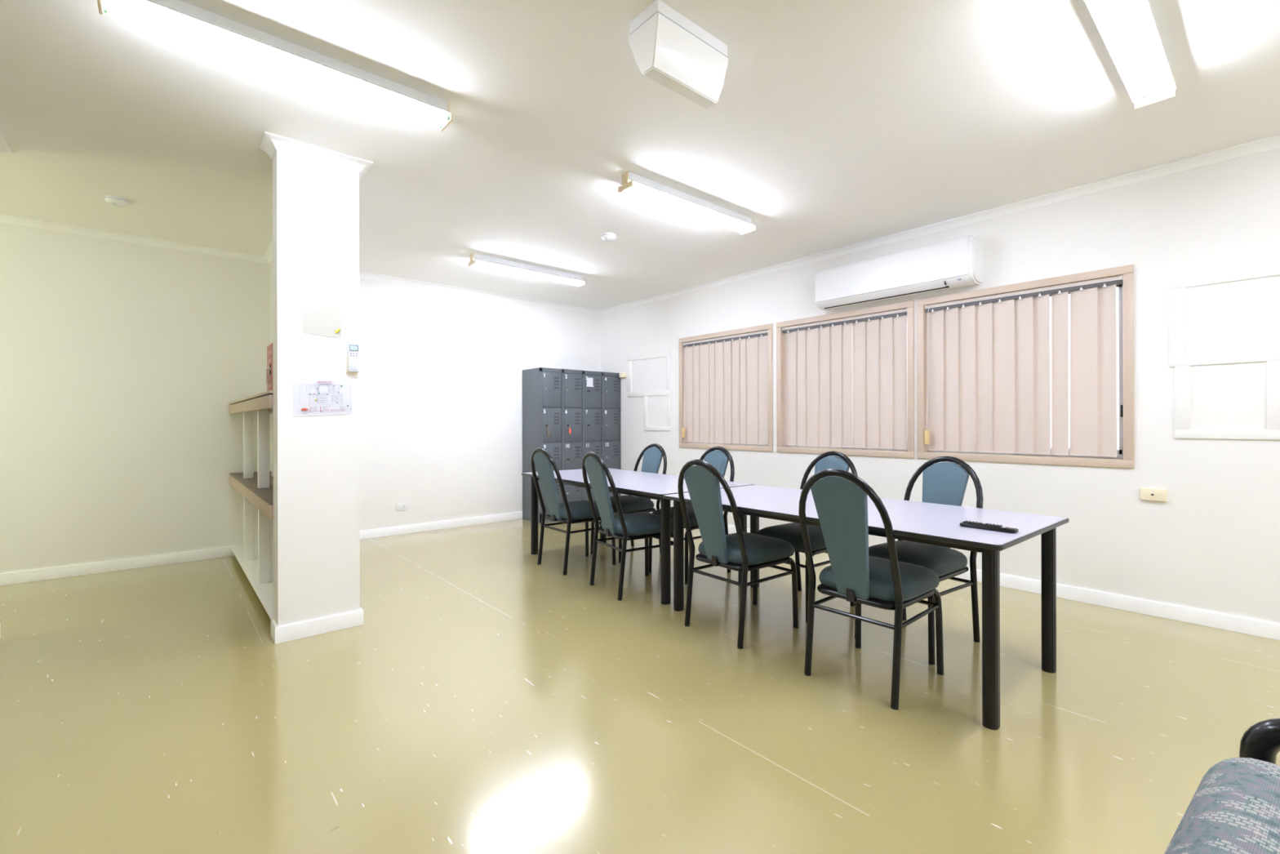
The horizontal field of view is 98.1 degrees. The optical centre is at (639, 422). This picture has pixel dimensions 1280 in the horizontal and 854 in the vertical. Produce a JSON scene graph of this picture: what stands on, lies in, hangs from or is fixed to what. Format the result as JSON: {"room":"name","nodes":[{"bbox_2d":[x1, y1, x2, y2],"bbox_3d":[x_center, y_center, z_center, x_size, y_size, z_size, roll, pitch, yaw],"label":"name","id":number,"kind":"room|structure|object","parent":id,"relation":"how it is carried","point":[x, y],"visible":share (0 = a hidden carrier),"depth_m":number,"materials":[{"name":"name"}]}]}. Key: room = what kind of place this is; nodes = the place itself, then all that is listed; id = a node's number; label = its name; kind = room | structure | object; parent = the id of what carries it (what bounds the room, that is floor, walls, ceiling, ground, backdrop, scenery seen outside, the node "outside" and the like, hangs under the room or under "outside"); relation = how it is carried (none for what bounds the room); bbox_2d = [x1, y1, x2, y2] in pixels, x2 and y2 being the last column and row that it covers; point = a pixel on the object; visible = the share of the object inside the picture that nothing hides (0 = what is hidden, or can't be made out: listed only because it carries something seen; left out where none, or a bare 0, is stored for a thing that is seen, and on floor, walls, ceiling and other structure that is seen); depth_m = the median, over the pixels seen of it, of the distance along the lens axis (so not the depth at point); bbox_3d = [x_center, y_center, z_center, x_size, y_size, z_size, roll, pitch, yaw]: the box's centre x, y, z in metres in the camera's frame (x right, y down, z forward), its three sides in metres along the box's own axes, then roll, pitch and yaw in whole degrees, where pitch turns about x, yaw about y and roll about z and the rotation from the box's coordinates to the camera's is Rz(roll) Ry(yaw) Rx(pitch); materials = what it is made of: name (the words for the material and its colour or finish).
{"room":"staff break room","nodes":[
{"label":"staff break room","id":0,"kind":"room"},
{"bbox_2d":[0,222,600,573],"bbox_3d":[-3.331,-0.168,5.430,7.246,2.750,0.120,0,0,-41],"label":"wall","id":1,"kind":"structure","parent":0,"point":[122,364],"depth_m":4.84,"materials":[{"name":"paint"}]},
{"bbox_2d":[0,544,240,585],"bbox_3d":[-3.947,1.163,3.188,3.380,0.090,2.468,0,0,-41],"label":"baseboard","id":2,"kind":"structure","parent":1,"relation":"attached to","point":[61,571],"depth_m":4.50,"materials":[{"name":"white paint"}]},
{"bbox_2d":[0,213,272,263],"bbox_3d":[-3.953,-1.514,3.188,3.380,0.054,2.468,0,0,-41],"label":"trim","id":3,"kind":"structure","parent":1,"relation":"attached to","point":[267,258],"depth_m":4.58,"materials":[{"name":"white paint"}]},
{"bbox_2d":[396,502,407,510],"bbox_3d":[-2.568,0.909,5.997,0.115,0.074,0.014,0,0,-41],"label":"power outlet","id":4,"kind":"object","parent":1,"relation":"attached to","point":[401,506],"visible":1,"depth_m":5.99,"materials":[{"name":"white plastic"}]},
{"bbox_2d":[270,150,359,626],"bbox_3d":[-2.686,-0.169,4.171,0.413,2.750,2.630,0,0,-41],"label":"column","id":5,"kind":"structure","parent":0,"point":[316,203],"depth_m":3.15,"materials":[{"name":"paint"}]},
{"bbox_2d":[0,129,13,153],"bbox_3d":[-0.403,-1.521,0.805,8.846,0.054,7.742,0,0,-41],"label":"trim","id":6,"kind":"structure","parent":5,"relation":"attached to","point":[4,146],"depth_m":3.07,"materials":[{"name":"white paint"}]},
{"bbox_2d":[302,296,341,338],"bbox_3d":[-1.817,-0.598,3.180,0.199,0.217,0.007,0,0,-41],"label":"paper","id":7,"kind":"object","parent":5,"relation":"attached to","point":[320,317],"visible":1,"depth_m":3.18,"materials":[{"name":"white paper"}]},
{"bbox_2d":[292,377,351,416],"bbox_3d":[-1.815,-0.143,3.182,0.303,0.222,0.006,0,0,-41],"label":"sign","id":8,"kind":"object","parent":5,"relation":"attached to","point":[311,396],"visible":1,"depth_m":3.18,"materials":[{"name":"white paper"}]},
{"bbox_2d":[302,382,345,413],"bbox_3d":[-1.809,-0.138,3.184,0.221,0.178,0.001,0,0,-41],"label":"print","id":9,"kind":"object","parent":8,"relation":"attached to","point":[317,397],"depth_m":3.18,"materials":[{"name":"white paper"}]},
{"bbox_2d":[346,342,359,374],"bbox_3d":[-1.690,-0.374,3.271,0.060,0.180,0.033,0,0,-41],"label":"remote control","id":10,"kind":"object","parent":5,"relation":"attached to","point":[353,357],"visible":1,"depth_m":3.26,"materials":[{"name":"beige plastic"}]},
{"bbox_2d":[259,131,1279,315],"bbox_3d":[0.862,-1.524,2.876,4.225,0.054,9.228,0,0,-41],"label":"trim","id":11,"kind":"structure","parent":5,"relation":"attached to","point":[270,143],"depth_m":3.93,"materials":[{"name":"white paint"}]},
{"bbox_2d":[271,511,1279,644],"bbox_3d":[0.885,1.153,2.892,4.179,0.090,9.228,0,0,-41],"label":"baseboard","id":12,"kind":"structure","parent":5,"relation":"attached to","point":[285,633],"depth_m":3.41,"materials":[{"name":"white paint"}]},
{"bbox_2d":[0,513,1279,853],"bbox_3d":[-0.905,1.252,1.348,9.186,0.100,9.508,0,0,-41],"label":"floor","id":13,"kind":"structure","parent":0,"point":[487,698],"depth_m":2.25,"materials":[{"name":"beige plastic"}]},
{"bbox_2d":[229,390,273,619],"bbox_3d":[-2.782,0.513,4.183,0.313,1.385,2.448,0,0,-41],"label":"shelf","id":14,"kind":"object","parent":13,"relation":"on","point":[255,557],"visible":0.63,"depth_m":3.87,"materials":[{"name":"white wood"}]},
{"bbox_2d":[266,342,272,391],"bbox_3d":[-2.197,-0.326,3.368,0.114,0.290,0.246,0,0,-41],"label":"box","id":15,"kind":"object","parent":14,"relation":"on","point":[269,348],"visible":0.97,"depth_m":3.34,"materials":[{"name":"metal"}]},
{"bbox_2d":[522,367,620,523],"bbox_3d":[-0.854,0.274,7.154,1.218,1.855,0.462,0,0,-41],"label":"lockers","id":16,"kind":"object","parent":13,"relation":"on","point":[556,398],"visible":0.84,"depth_m":6.89,"materials":[{"name":"grey metal"}]},
{"bbox_2d":[586,377,593,386],"bbox_3d":[-0.637,-0.511,7.075,0.116,0.116,0.002,0,0,-41],"label":"paper note","id":17,"kind":"object","parent":16,"relation":"attached to","point":[589,380],"visible":1,"depth_m":7.07,"materials":[{"name":"white paper"}]},
{"bbox_2d":[530,447,615,574],"bbox_3d":[-0.575,0.702,4.665,0.634,0.998,0.443,0,0,-39],"label":"dining chair","id":18,"kind":"object","parent":13,"relation":"on","point":[569,513],"visible":0.9,"depth_m":4.51,"materials":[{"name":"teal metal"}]},
{"bbox_2d":[582,451,673,600],"bbox_3d":[-0.085,0.701,4.029,0.634,0.998,0.443,0,0,-32],"label":"dining chair","id":19,"kind":"object","parent":13,"relation":"on","point":[622,526],"visible":0.94,"depth_m":3.89,"materials":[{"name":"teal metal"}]},
{"bbox_2d":[590,443,666,562],"bbox_3d":[-0.084,0.701,5.109,0.634,0.998,0.443,0,0,-41],"label":"dining chair","id":20,"kind":"object","parent":13,"relation":"on","point":[652,456],"visible":0.59,"depth_m":5.06,"materials":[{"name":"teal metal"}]},
{"bbox_2d":[521,467,755,604],"bbox_3d":[-0.115,0.833,4.654,0.936,0.735,2.000,0,0,-38],"label":"table","id":21,"kind":"object","parent":13,"relation":"on","point":[654,486],"visible":0.47,"depth_m":4.14,"materials":[{"name":"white laminate"}]},
{"bbox_2d":[648,446,734,584],"bbox_3d":[0.432,0.700,4.477,0.634,0.998,0.443,0,0,-41],"label":"dining chair","id":22,"kind":"object","parent":13,"relation":"on","point":[719,460],"visible":0.33,"depth_m":4.44,"materials":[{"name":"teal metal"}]},
{"bbox_2d":[677,458,798,648],"bbox_3d":[0.554,0.700,3.233,0.634,0.998,0.443,0,0,-38],"label":"dining chair","id":23,"kind":"object","parent":13,"relation":"on","point":[740,551],"visible":1,"depth_m":3.10,"materials":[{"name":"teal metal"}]},
{"bbox_2d":[752,450,857,622],"bbox_3d":[1.111,0.699,3.674,0.634,0.998,0.443,0,0,-38],"label":"dining chair","id":24,"kind":"object","parent":13,"relation":"on","point":[791,532],"visible":0.39,"depth_m":3.60,"materials":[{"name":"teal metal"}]},
{"bbox_2d":[662,484,1069,729],"bbox_3d":[1.109,0.830,3.113,0.948,0.735,1.900,0,0,-40],"label":"table","id":25,"kind":"object","parent":13,"relation":"on","point":[930,523],"visible":0.84,"depth_m":2.65,"materials":[{"name":"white laminate"}]},
{"bbox_2d":[959,520,1018,533],"bbox_3d":[1.501,0.450,2.395,0.048,0.023,0.216,0,0,-39],"label":"remote control","id":26,"kind":"object","parent":25,"relation":"on","point":[990,526],"visible":1,"depth_m":2.38,"materials":[{"name":"black plastic"}]},
{"bbox_2d":[798,468,943,710],"bbox_3d":[1.075,0.699,2.610,0.634,0.998,0.443,0,0,-41],"label":"dining chair","id":27,"kind":"object","parent":13,"relation":"on","point":[840,499],"visible":1,"depth_m":2.46,"materials":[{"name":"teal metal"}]},
{"bbox_2d":[854,456,982,665],"bbox_3d":[1.563,0.698,3.092,0.634,0.998,0.443,0,0,-36],"label":"dining chair","id":28,"kind":"object","parent":13,"relation":"on","point":[943,482],"visible":0.64,"depth_m":3.03,"materials":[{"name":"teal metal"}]},
{"bbox_2d":[1164,717,1279,853],"bbox_3d":[0.966,0.849,0.521,0.774,0.698,0.690,0,0,-37],"label":"armchair","id":29,"kind":"object","parent":13,"relation":"on","point":[1234,808],"visible":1,"depth_m":0.80,"materials":[{"name":"fabric"}]},
{"bbox_2d":[0,0,1279,310],"bbox_3d":[-0.911,-1.598,1.348,9.186,0.100,9.508,0,0,-41],"label":"ceiling","id":30,"kind":"structure","parent":0,"point":[833,124],"depth_m":2.90,"materials":[{"name":"paint"}]},
{"bbox_2d":[104,195,128,206],"bbox_3d":[-3.610,-1.518,3.835,0.120,0.048,0.120,0,0,-41],"label":"smoke detector","id":31,"kind":"object","parent":30,"relation":"attached to","point":[116,201],"visible":1,"depth_m":3.80,"materials":[{"name":"white plastic"}]},
{"bbox_2d":[97,0,453,131],"bbox_3d":[-1.407,-1.497,2.318,1.228,0.100,0.144,0,0,-41],"label":"ceiling light","id":32,"kind":"object","parent":30,"relation":"attached to","point":[176,18],"visible":1,"depth_m":2.25,"materials":[{"name":"white plastic"}]},
{"bbox_2d":[468,253,585,287],"bbox_3d":[-1.082,-1.498,5.502,1.228,0.100,0.144,0,0,-41],"label":"ceiling light","id":33,"kind":"object","parent":30,"relation":"attached to","point":[476,260],"visible":1,"depth_m":5.43,"materials":[{"name":"white plastic"}]},
{"bbox_2d":[601,232,616,241],"bbox_3d":[-0.259,-1.525,4.599,0.120,0.048,0.120,0,0,-41],"label":"smoke detector","id":34,"kind":"object","parent":30,"relation":"attached to","point":[608,237],"visible":1,"depth_m":4.56,"materials":[{"name":"white plastic"}]},
{"bbox_2d":[628,0,728,108],"bbox_3d":[0.160,-1.441,2.220,0.398,0.219,0.169,0,0,-41],"label":"emergency exit sign","id":35,"kind":"object","parent":30,"relation":"attached to","point":[668,49],"visible":1,"depth_m":2.14,"materials":[{"name":"white plastic"}]},
{"bbox_2d":[617,172,755,235],"bbox_3d":[0.369,-1.501,3.857,1.228,0.100,0.144,0,0,-41],"label":"ceiling light","id":36,"kind":"object","parent":30,"relation":"attached to","point":[633,184],"visible":1,"depth_m":3.78,"materials":[{"name":"white plastic"}]},
{"bbox_2d":[1084,0,1176,109],"bbox_3d":[1.885,-1.504,2.136,1.228,0.100,0.144,0,0,-41],"label":"ceiling light","id":37,"kind":"object","parent":30,"relation":"attached to","point":[1128,29],"visible":1,"depth_m":2.20,"materials":[{"name":"white plastic"}]},
{"bbox_2d":[600,147,1279,622],"bbox_3d":[2.511,-0.180,4.295,0.120,2.750,9.468,0,0,-41],"label":"wall","id":38,"kind":"structure","parent":0,"point":[1213,544],"depth_m":3.55,"materials":[{"name":"paint"}]},
{"bbox_2d":[619,372,626,377],"bbox_3d":[-0.228,-0.623,7.343,0.044,0.063,0.100,0,0,-41],"label":"junction box","id":39,"kind":"object","parent":38,"relation":"attached to","point":[623,375],"visible":1,"depth_m":7.31,"materials":[{"name":"beige plastic"}]},
{"bbox_2d":[627,350,671,431],"bbox_3d":[0.102,-0.382,6.987,0.012,0.969,0.805,0,0,-41],"label":"panel","id":40,"kind":"object","parent":38,"relation":"attached to","point":[649,375],"visible":1,"depth_m":6.93,"materials":[{"name":"paint"}]},
{"bbox_2d":[678,323,773,451],"bbox_3d":[0.940,-0.347,6.105,0.134,1.284,1.324,0,0,-41],"label":"window","id":41,"kind":"structure","parent":38,"relation":"in","point":[682,443],"depth_m":5.97,"materials":[{"name":"beige paint"}]},
{"bbox_2d":[681,329,768,444],"bbox_3d":[0.910,-0.353,6.079,0.075,1.166,1.214,0,0,-41],"label":"vertical blind","id":42,"kind":"object","parent":41,"relation":"attached to","point":[726,378],"visible":0.98,"depth_m":6.04,"materials":[{"name":"beige fabric"}]},
{"bbox_2d":[776,300,914,457],"bbox_3d":[1.840,-0.349,5.062,0.134,1.284,1.329,0,0,-41],"label":"window","id":43,"kind":"structure","parent":38,"relation":"in","point":[909,305],"depth_m":4.89,"materials":[{"name":"beige paint"}]},
{"bbox_2d":[782,308,906,449],"bbox_3d":[1.820,-0.355,5.045,0.046,1.166,1.219,0,0,-41],"label":"vertical blind","id":44,"kind":"object","parent":43,"relation":"attached to","point":[820,410],"visible":0.95,"depth_m":4.98,"materials":[{"name":"beige fabric"}]},
{"bbox_2d":[814,235,982,310],"bbox_3d":[2.059,-1.199,4.568,0.204,0.356,1.292,0,0,-41],"label":"air conditioner","id":45,"kind":"object","parent":38,"relation":"attached to","point":[956,263],"visible":1,"depth_m":4.40,"materials":[{"name":"white plastic"}]},
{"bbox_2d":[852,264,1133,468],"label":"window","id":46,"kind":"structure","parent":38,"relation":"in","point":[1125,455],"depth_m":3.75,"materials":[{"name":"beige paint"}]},
{"bbox_2d":[924,275,1122,457],"bbox_3d":[2.692,-0.357,4.011,0.075,1.166,1.213,0,0,-41],"label":"vertical blind","id":47,"kind":"object","parent":46,"relation":"attached to","point":[988,357],"visible":0.98,"depth_m":3.96,"materials":[{"name":"beige fabric"}]},
{"bbox_2d":[1140,487,1166,501],"bbox_3d":[3.164,0.446,3.426,0.026,0.073,0.119,0,0,-41],"label":"wall plate","id":48,"kind":"object","parent":38,"relation":"attached to","point":[1148,494],"visible":1,"depth_m":3.42,"materials":[{"name":"beige plastic"}]},
{"bbox_2d":[1169,262,1279,439],"bbox_3d":[3.482,-0.389,3.065,0.012,0.969,0.815,0,0,-41],"label":"panel","id":49,"kind":"object","parent":38,"relation":"attached to","point":[1224,326],"visible":1,"depth_m":3.20,"materials":[{"name":"paint"}]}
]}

